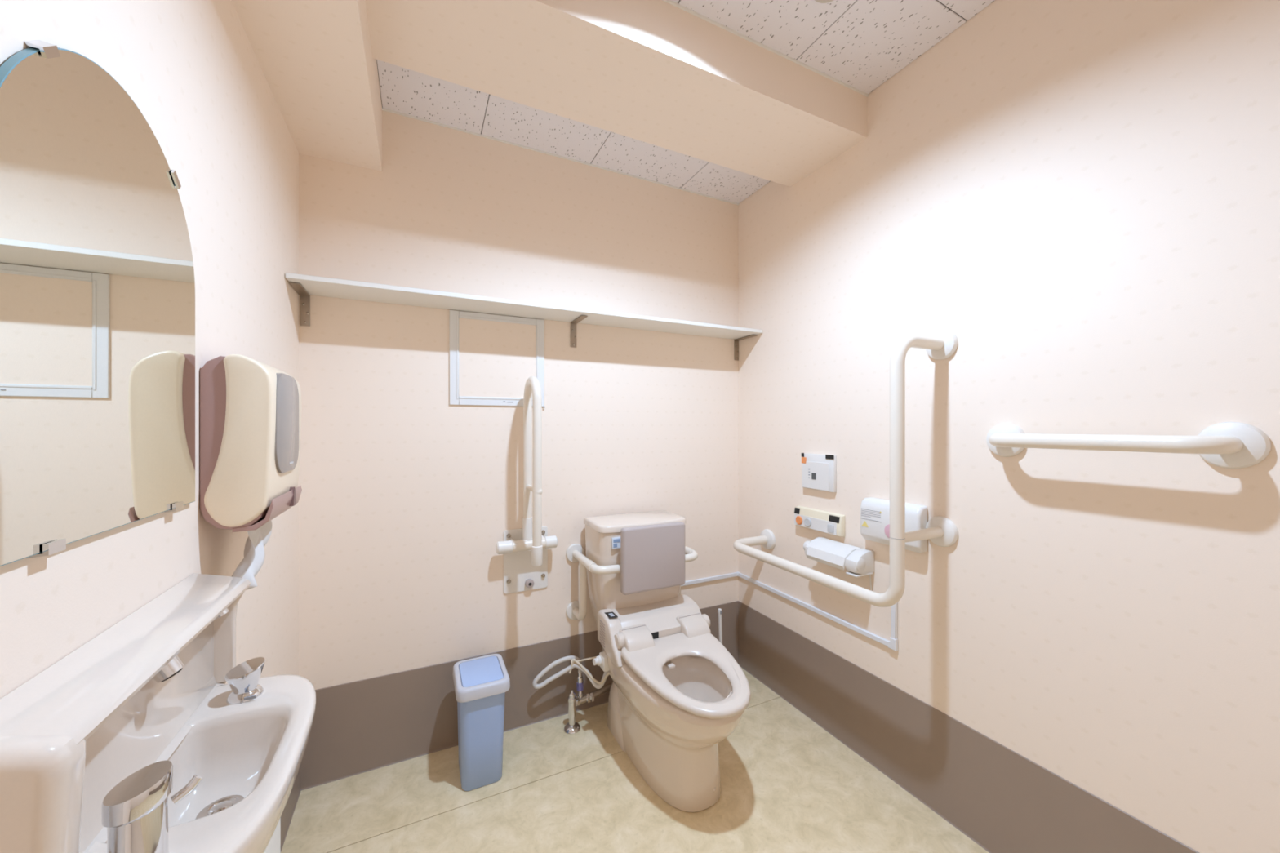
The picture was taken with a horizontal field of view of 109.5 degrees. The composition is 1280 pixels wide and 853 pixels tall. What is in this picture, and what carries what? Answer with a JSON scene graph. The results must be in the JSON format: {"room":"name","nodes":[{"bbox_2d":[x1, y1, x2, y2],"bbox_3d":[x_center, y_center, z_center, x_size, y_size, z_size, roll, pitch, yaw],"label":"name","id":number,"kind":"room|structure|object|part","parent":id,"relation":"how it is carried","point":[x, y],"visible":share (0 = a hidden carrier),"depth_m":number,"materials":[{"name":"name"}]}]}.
{"room":"public restroom","nodes":[
{"label":"public restroom","id":0,"kind":"room"},
{"bbox_2d":[0,0,298,698],"bbox_3d":[-0.564,-0.074,0.278,0.100,2.400,2.450,0,0,-26],"label":"wall","id":1,"kind":"structure","parent":0,"point":[192,68],"depth_m":0.76,"materials":[{"name":"paint"}]},
{"bbox_2d":[0,40,195,566],"bbox_3d":[-0.636,-0.145,0.555,0.012,0.542,0.400,0,0,-26],"label":"wall mirror","id":2,"kind":"object","parent":1,"relation":"attached to","point":[97,282],"visible":1,"depth_m":0.49,"materials":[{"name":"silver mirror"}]},
{"bbox_2d":[200,354,302,532],"bbox_3d":[-0.747,0.029,0.884,0.102,0.309,0.230,0,0,-26],"label":"dispenser","id":3,"kind":"object","parent":1,"relation":"attached to","point":[251,409],"visible":1,"depth_m":0.79,"materials":[{"name":"plastic"}]},
{"bbox_2d":[231,520,271,590],"bbox_3d":[-0.734,0.234,0.852,0.043,0.135,0.111,0,0,-26],"label":"paper towel","id":4,"kind":"object","parent":3,"relation":"hanging from","point":[250,566],"visible":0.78,"depth_m":0.84,"materials":[{"name":"white paper"}]},
{"bbox_2d":[232,485,302,532],"bbox_3d":[-0.728,0.157,0.893,0.057,0.052,0.220,0,0,-26],"label":"paper tray","id":5,"kind":"object","parent":3,"relation":"on","point":[251,512],"depth_m":0.80,"materials":[{"name":"plastic"}]},
{"bbox_2d":[280,768,301,851],"bbox_3d":[-0.538,0.976,0.346,0.006,0.300,2.350,0,0,-26],"label":"baseboard","id":6,"kind":"structure","parent":1,"relation":"attached to","point":[286,815],"depth_m":1.29,"materials":[{"name":"grey plastic"}]},
{"bbox_2d":[231,0,382,171],"bbox_3d":[-0.440,-0.983,0.394,0.224,0.274,2.350,0,0,-26],"label":"soffit","id":7,"kind":"structure","parent":1,"relation":"attached to","point":[315,59],"depth_m":1.08,"materials":[{"name":"paint"}]},
{"bbox_2d":[298,110,737,689],"bbox_3d":[-0.317,-0.074,1.817,1.894,2.400,0.100,0,0,-26],"label":"wall","id":8,"kind":"structure","parent":0,"point":[408,495],"depth_m":1.63,"materials":[{"name":"paint"}]},
{"bbox_2d":[449,310,545,408],"bbox_3d":[-0.516,-0.240,1.658,0.336,0.336,0.010,0,0,-26],"label":"hatch","id":9,"kind":"object","parent":8,"relation":"attached to","point":[492,357],"visible":0.83,"depth_m":1.65,"materials":[{"name":"white metal"}]},
{"bbox_3d":[-0.518,-0.246,1.661,0.273,0.277,0.004,0,0,-26],"label":"door","id":10,"kind":"part","parent":9,"relation":"part of","materials":[{"name":"paint"}]},
{"bbox_2d":[299,600,737,790],"bbox_3d":[-0.294,0.976,1.769,1.694,0.300,0.006,0,0,-26],"label":"baseboard","id":11,"kind":"structure","parent":8,"relation":"attached to","point":[359,726],"depth_m":1.55,"materials":[{"name":"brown plastic"}]},
{"bbox_2d":[284,272,762,360],"bbox_3d":[-0.257,-0.369,1.695,1.692,0.113,0.172,0,0,-26],"label":"wall shelf","id":12,"kind":"object","parent":8,"relation":"attached to","point":[305,286],"visible":1,"depth_m":1.56,"materials":[{"name":"white laminate"}]},
{"bbox_2d":[495,376,557,593],"bbox_3d":[-0.389,0.220,1.610,0.219,0.796,0.208,0,0,-26],"label":"grab rail","id":13,"kind":"object","parent":8,"relation":"attached to","point":[524,550],"visible":1,"depth_m":1.65,"materials":[{"name":"white plastic"}]},
{"bbox_3d":[-0.429,0.500,1.703,0.164,0.235,0.005,0,0,-26],"label":"wall plate","id":14,"kind":"part","parent":13,"relation":"part of","materials":[{"name":"white plastic"}]},
{"bbox_3d":[-0.414,0.589,1.697,0.032,0.032,0.018,0,0,-26],"label":"lock knob","id":15,"kind":"part","parent":13,"relation":"part of","materials":[{"name":"white plastic"}]},
{"bbox_2d":[382,107,738,205],"bbox_3d":[-0.193,-1.051,1.818,1.470,0.005,0.006,0,0,-26],"label":"trim","id":16,"kind":"structure","parent":8,"relation":"attached to","point":[383,108],"depth_m":1.73,"materials":[{"name":"white laminate"}]},
{"bbox_2d":[565,521,697,620],"bbox_3d":[-0.008,0.558,1.746,0.486,0.409,0.298,0,0,-26],"label":"toilet backrest","id":17,"kind":"object","parent":8,"relation":"attached to","point":[654,557],"visible":0.81,"depth_m":1.62,"materials":[{"name":"beige plastic"}]},
{"bbox_2d":[376,59,770,203],"bbox_3d":[-0.121,-1.164,1.671,1.470,0.221,0.335,0,0,-26],"label":"ceiling","id":18,"kind":"structure","parent":0,"point":[403,91],"depth_m":1.62,"materials":[{"name":"tile"}]},
{"bbox_2d":[280,666,989,852],"bbox_3d":[0.220,1.176,0.716,1.894,0.100,2.550,0,0,-26],"label":"floor","id":19,"kind":"structure","parent":0,"point":[788,785],"depth_m":1.34,"materials":[{"name":"tile"}]},
{"bbox_2d":[0,573,315,852],"bbox_3d":[-0.548,0.684,0.581,0.192,0.884,0.465,0,0,-26],"label":"basin","id":20,"kind":"object","parent":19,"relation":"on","point":[136,740],"visible":1,"depth_m":0.51,"materials":[{"name":"ceramic"}]},
{"bbox_2d":[101,760,202,852],"bbox_3d":[-0.473,0.381,0.438,0.064,0.090,0.046,0,0,-26],"label":"tap","id":21,"kind":"object","parent":20,"relation":"on","point":[135,811],"depth_m":0.43,"materials":[{"name":"silver metal"}]},
{"bbox_3d":[-0.591,0.293,0.559,0.040,0.041,0.030,0,0,-26],"label":"spout","id":22,"kind":"part","parent":20,"relation":"part of","materials":[{"name":"silver metal"}]},
{"bbox_3d":[-0.548,0.496,0.580,0.192,0.140,0.429,0,0,-26],"label":"bowl","id":23,"kind":"part","parent":20,"relation":"part of","materials":[{"name":"ceramic"}]},
{"bbox_2d":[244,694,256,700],"bbox_3d":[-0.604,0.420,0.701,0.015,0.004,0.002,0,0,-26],"label":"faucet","id":24,"kind":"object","parent":20,"relation":"on","point":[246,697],"depth_m":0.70,"materials":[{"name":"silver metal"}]},
{"bbox_3d":[-0.564,0.836,0.572,0.150,0.580,0.120,0,0,-26],"label":"door","id":25,"kind":"part","parent":20,"relation":"part of","materials":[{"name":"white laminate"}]},
{"bbox_2d":[453,653,510,791],"bbox_3d":[-0.522,0.962,1.482,0.161,0.326,0.203,0,0,-26],"label":"waste bin","id":26,"kind":"object","parent":19,"relation":"on","point":[481,683],"visible":1,"depth_m":1.41,"materials":[{"name":"blue plastic"}]},
{"bbox_2d":[564,672,613,734],"bbox_3d":[-0.179,1.029,1.720,0.226,0.194,0.062,0,0,-26],"label":"valve","id":27,"kind":"object","parent":19,"relation":"on","point":[572,726],"visible":0.97,"depth_m":1.69,"materials":[{"name":"silver metal"}]},
{"bbox_3d":[-0.227,0.982,1.712,0.025,0.029,0.025,0,0,42],"label":"valve handle","id":28,"kind":"part","parent":27,"relation":"part of","materials":[{"name":"plastic"}]},
{"bbox_2d":[583,510,751,812],"bbox_3d":[0.088,0.740,1.530,0.405,0.770,0.714,0,0,-26],"label":"toilet","id":29,"kind":"object","parent":19,"relation":"on","point":[677,692],"visible":0.98,"depth_m":1.48,"materials":[{"name":"ceramic"}]},
{"bbox_2d":[532,655,608,688],"bbox_3d":[-0.245,0.900,1.695,0.294,0.136,0.109,0,0,8],"label":"hose","id":30,"kind":"object","parent":29,"relation":"attached to","point":[571,658],"visible":0.82,"depth_m":1.69,"materials":[{"name":"white plastic"}]},
{"bbox_2d":[568,656,608,684],"bbox_3d":[-0.154,0.868,1.657,0.247,0.148,0.063,0,0,38],"label":"power cord","id":31,"kind":"object","parent":29,"relation":"attached to","point":[590,658],"visible":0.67,"depth_m":1.68,"materials":[{"name":"beige plastic"}]},
{"bbox_3d":[-0.090,0.723,1.552,0.050,0.130,0.195,0,0,-26],"label":"operating arm","id":32,"kind":"part","parent":29,"relation":"part of","materials":[{"name":"plastic"}]},
{"bbox_2d":[613,538,620,547],"bbox_3d":[-0.083,0.417,1.615,0.026,0.028,0.001,0,0,-26],"label":"print","id":33,"kind":"object","parent":29,"relation":"attached to","point":[616,542],"depth_m":1.61},
{"bbox_3d":[-0.013,0.368,1.758,0.365,0.026,0.216,0,0,-26],"label":"cistern lid","id":34,"kind":"part","parent":29,"relation":"part of","materials":[{"name":"ceramic"}]},
{"bbox_3d":[0.106,0.941,1.513,0.348,0.369,0.618,0,0,-26],"label":"bowl","id":35,"kind":"part","parent":29,"relation":"part of","materials":[{"name":"ceramic"}]},
{"bbox_3d":[0.165,0.754,1.392,0.342,0.055,0.397,0,0,-26],"label":"seat","id":36,"kind":"part","parent":29,"relation":"part of","materials":[{"name":"plastic"}]},
{"bbox_2d":[717,608,722,644],"bbox_3d":[0.339,0.949,1.914,0.096,0.354,0.096,0,0,-26],"label":"toilet brush","id":37,"kind":"object","parent":19,"relation":"on","point":[719,611],"visible":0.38,"depth_m":1.91,"materials":[{"name":"white plastic"}]},
{"bbox_3d":[0.340,0.927,1.915,0.020,0.278,0.015,0,0,-26],"label":"handle","id":38,"kind":"part","parent":37,"relation":"part of","materials":[{"name":"white plastic"}]},
{"bbox_2d":[671,0,995,93],"bbox_3d":[0.316,-1.196,0.520,1.894,0.158,2.115,0,0,-26],"label":"ceiling","id":39,"kind":"structure","parent":0,"point":[860,44],"depth_m":1.26,"materials":[{"name":"tile"}]},
{"bbox_2d":[365,0,867,186],"bbox_3d":[0.030,-1.047,1.362,1.470,0.144,0.352,0,0,-26],"label":"beam","id":40,"kind":"structure","parent":39,"relation":"attached to","point":[657,73],"depth_m":1.27,"materials":[{"name":"paint"}]},
{"bbox_2d":[814,0,834,3],"bbox_3d":[0.479,-1.106,1.143,0.092,0.021,0.092,0,0,-26],"label":"ceiling sensor","id":41,"kind":"object","parent":39,"relation":"attached to","point":[817,1],"visible":1,"depth_m":1.17,"materials":[{"name":"white plastic"}]},
{"bbox_2d":[737,0,1279,852],"bbox_3d":[1.048,-0.074,1.064,0.100,2.400,2.450,0,0,-26],"label":"wall","id":42,"kind":"structure","parent":0,"point":[1085,194],"depth_m":1.06,"materials":[{"name":"paint"}]},
{"bbox_2d":[662,0,868,97],"bbox_3d":[0.108,-1.114,1.201,1.470,0.005,0.006,0,0,-26],"label":"trim","id":43,"kind":"structure","parent":42,"relation":"attached to","point":[669,2],"depth_m":1.32,"materials":[{"name":"white laminate"}]},
{"bbox_2d":[680,571,897,651],"bbox_3d":[0.483,0.540,1.708,0.352,0.332,0.797,0,0,-26],"label":"duct","id":44,"kind":"object","parent":42,"relation":"attached to","point":[892,643],"visible":0.79,"depth_m":1.65,"materials":[{"name":"white plastic"}]},
{"bbox_2d":[801,453,836,492],"bbox_3d":[0.671,0.170,1.700,0.020,0.134,0.152,0,0,-26],"label":"control panel","id":45,"kind":"object","parent":42,"relation":"attached to","point":[819,472],"visible":1,"depth_m":1.69,"materials":[{"name":"white plastic"}]},
{"bbox_2d":[794,505,844,537],"bbox_3d":[0.667,0.354,1.697,0.030,0.078,0.221,0,0,-26],"label":"panel","id":46,"kind":"object","parent":42,"relation":"attached to","point":[829,522],"visible":1,"depth_m":1.68,"materials":[{"name":"beige plastic"}]},
{"bbox_2d":[803,537,874,577],"bbox_3d":[0.683,0.449,1.579,0.104,0.079,0.236,0,0,-26],"label":"paper holder","id":47,"kind":"object","parent":42,"relation":"attached to","point":[859,562],"visible":1,"depth_m":1.52,"materials":[{"name":"plastic"}]},
{"bbox_3d":[0.646,0.447,1.664,0.096,0.074,0.020,0,0,-26],"label":"arm","id":48,"kind":"part","parent":47,"relation":"part of"},
{"bbox_3d":[0.727,0.447,1.498,0.096,0.074,0.044,0,0,-26],"label":"arm","id":49,"kind":"part","parent":47,"relation":"part of"},
{"bbox_2d":[869,574,872,591],"bbox_3d":[0.773,0.536,1.506,0.004,0.101,0.019,0,0,-26],"label":"wire","id":50,"kind":"object","parent":47,"relation":"hanging from","point":[869,575],"visible":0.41,"depth_m":1.51,"materials":[{"name":"white plastic"}]},
{"bbox_2d":[733,328,958,607],"bbox_3d":[0.617,0.126,1.584,0.218,0.811,0.811,0,0,-26],"label":"grab bar","id":51,"kind":"object","parent":42,"relation":"attached to","point":[940,344],"visible":1,"depth_m":1.22,"materials":[{"name":"beige plastic"}]},
{"bbox_3d":[0.782,0.303,1.262,0.182,0.032,0.032,0,0,-26],"label":"leg","id":52,"kind":"part","parent":51,"relation":"part of","materials":[{"name":"beige plastic"}]},
{"bbox_2d":[860,497,927,552],"bbox_3d":[0.791,0.305,1.421,0.049,0.137,0.200,0,0,-26],"label":"dispenser","id":53,"kind":"object","parent":42,"relation":"attached to","point":[874,512],"visible":0.58,"depth_m":1.42,"materials":[{"name":"white plastic"}]},
{"bbox_2d":[737,600,1199,852],"bbox_3d":[0.979,0.976,1.086,0.006,0.300,2.350,0,0,-26],"label":"baseboard","id":54,"kind":"structure","parent":42,"relation":"attached to","point":[1002,800],"depth_m":1.30,"materials":[{"name":"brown plastic"}]},
{"bbox_2d":[986,422,1271,468],"bbox_3d":[0.979,0.035,0.981,0.096,0.087,0.446,0,0,-26],"label":"grab bar","id":55,"kind":"object","parent":42,"relation":"attached to","point":[1228,445],"visible":1,"depth_m":0.86,"materials":[{"name":"beige plastic"}]}
]}

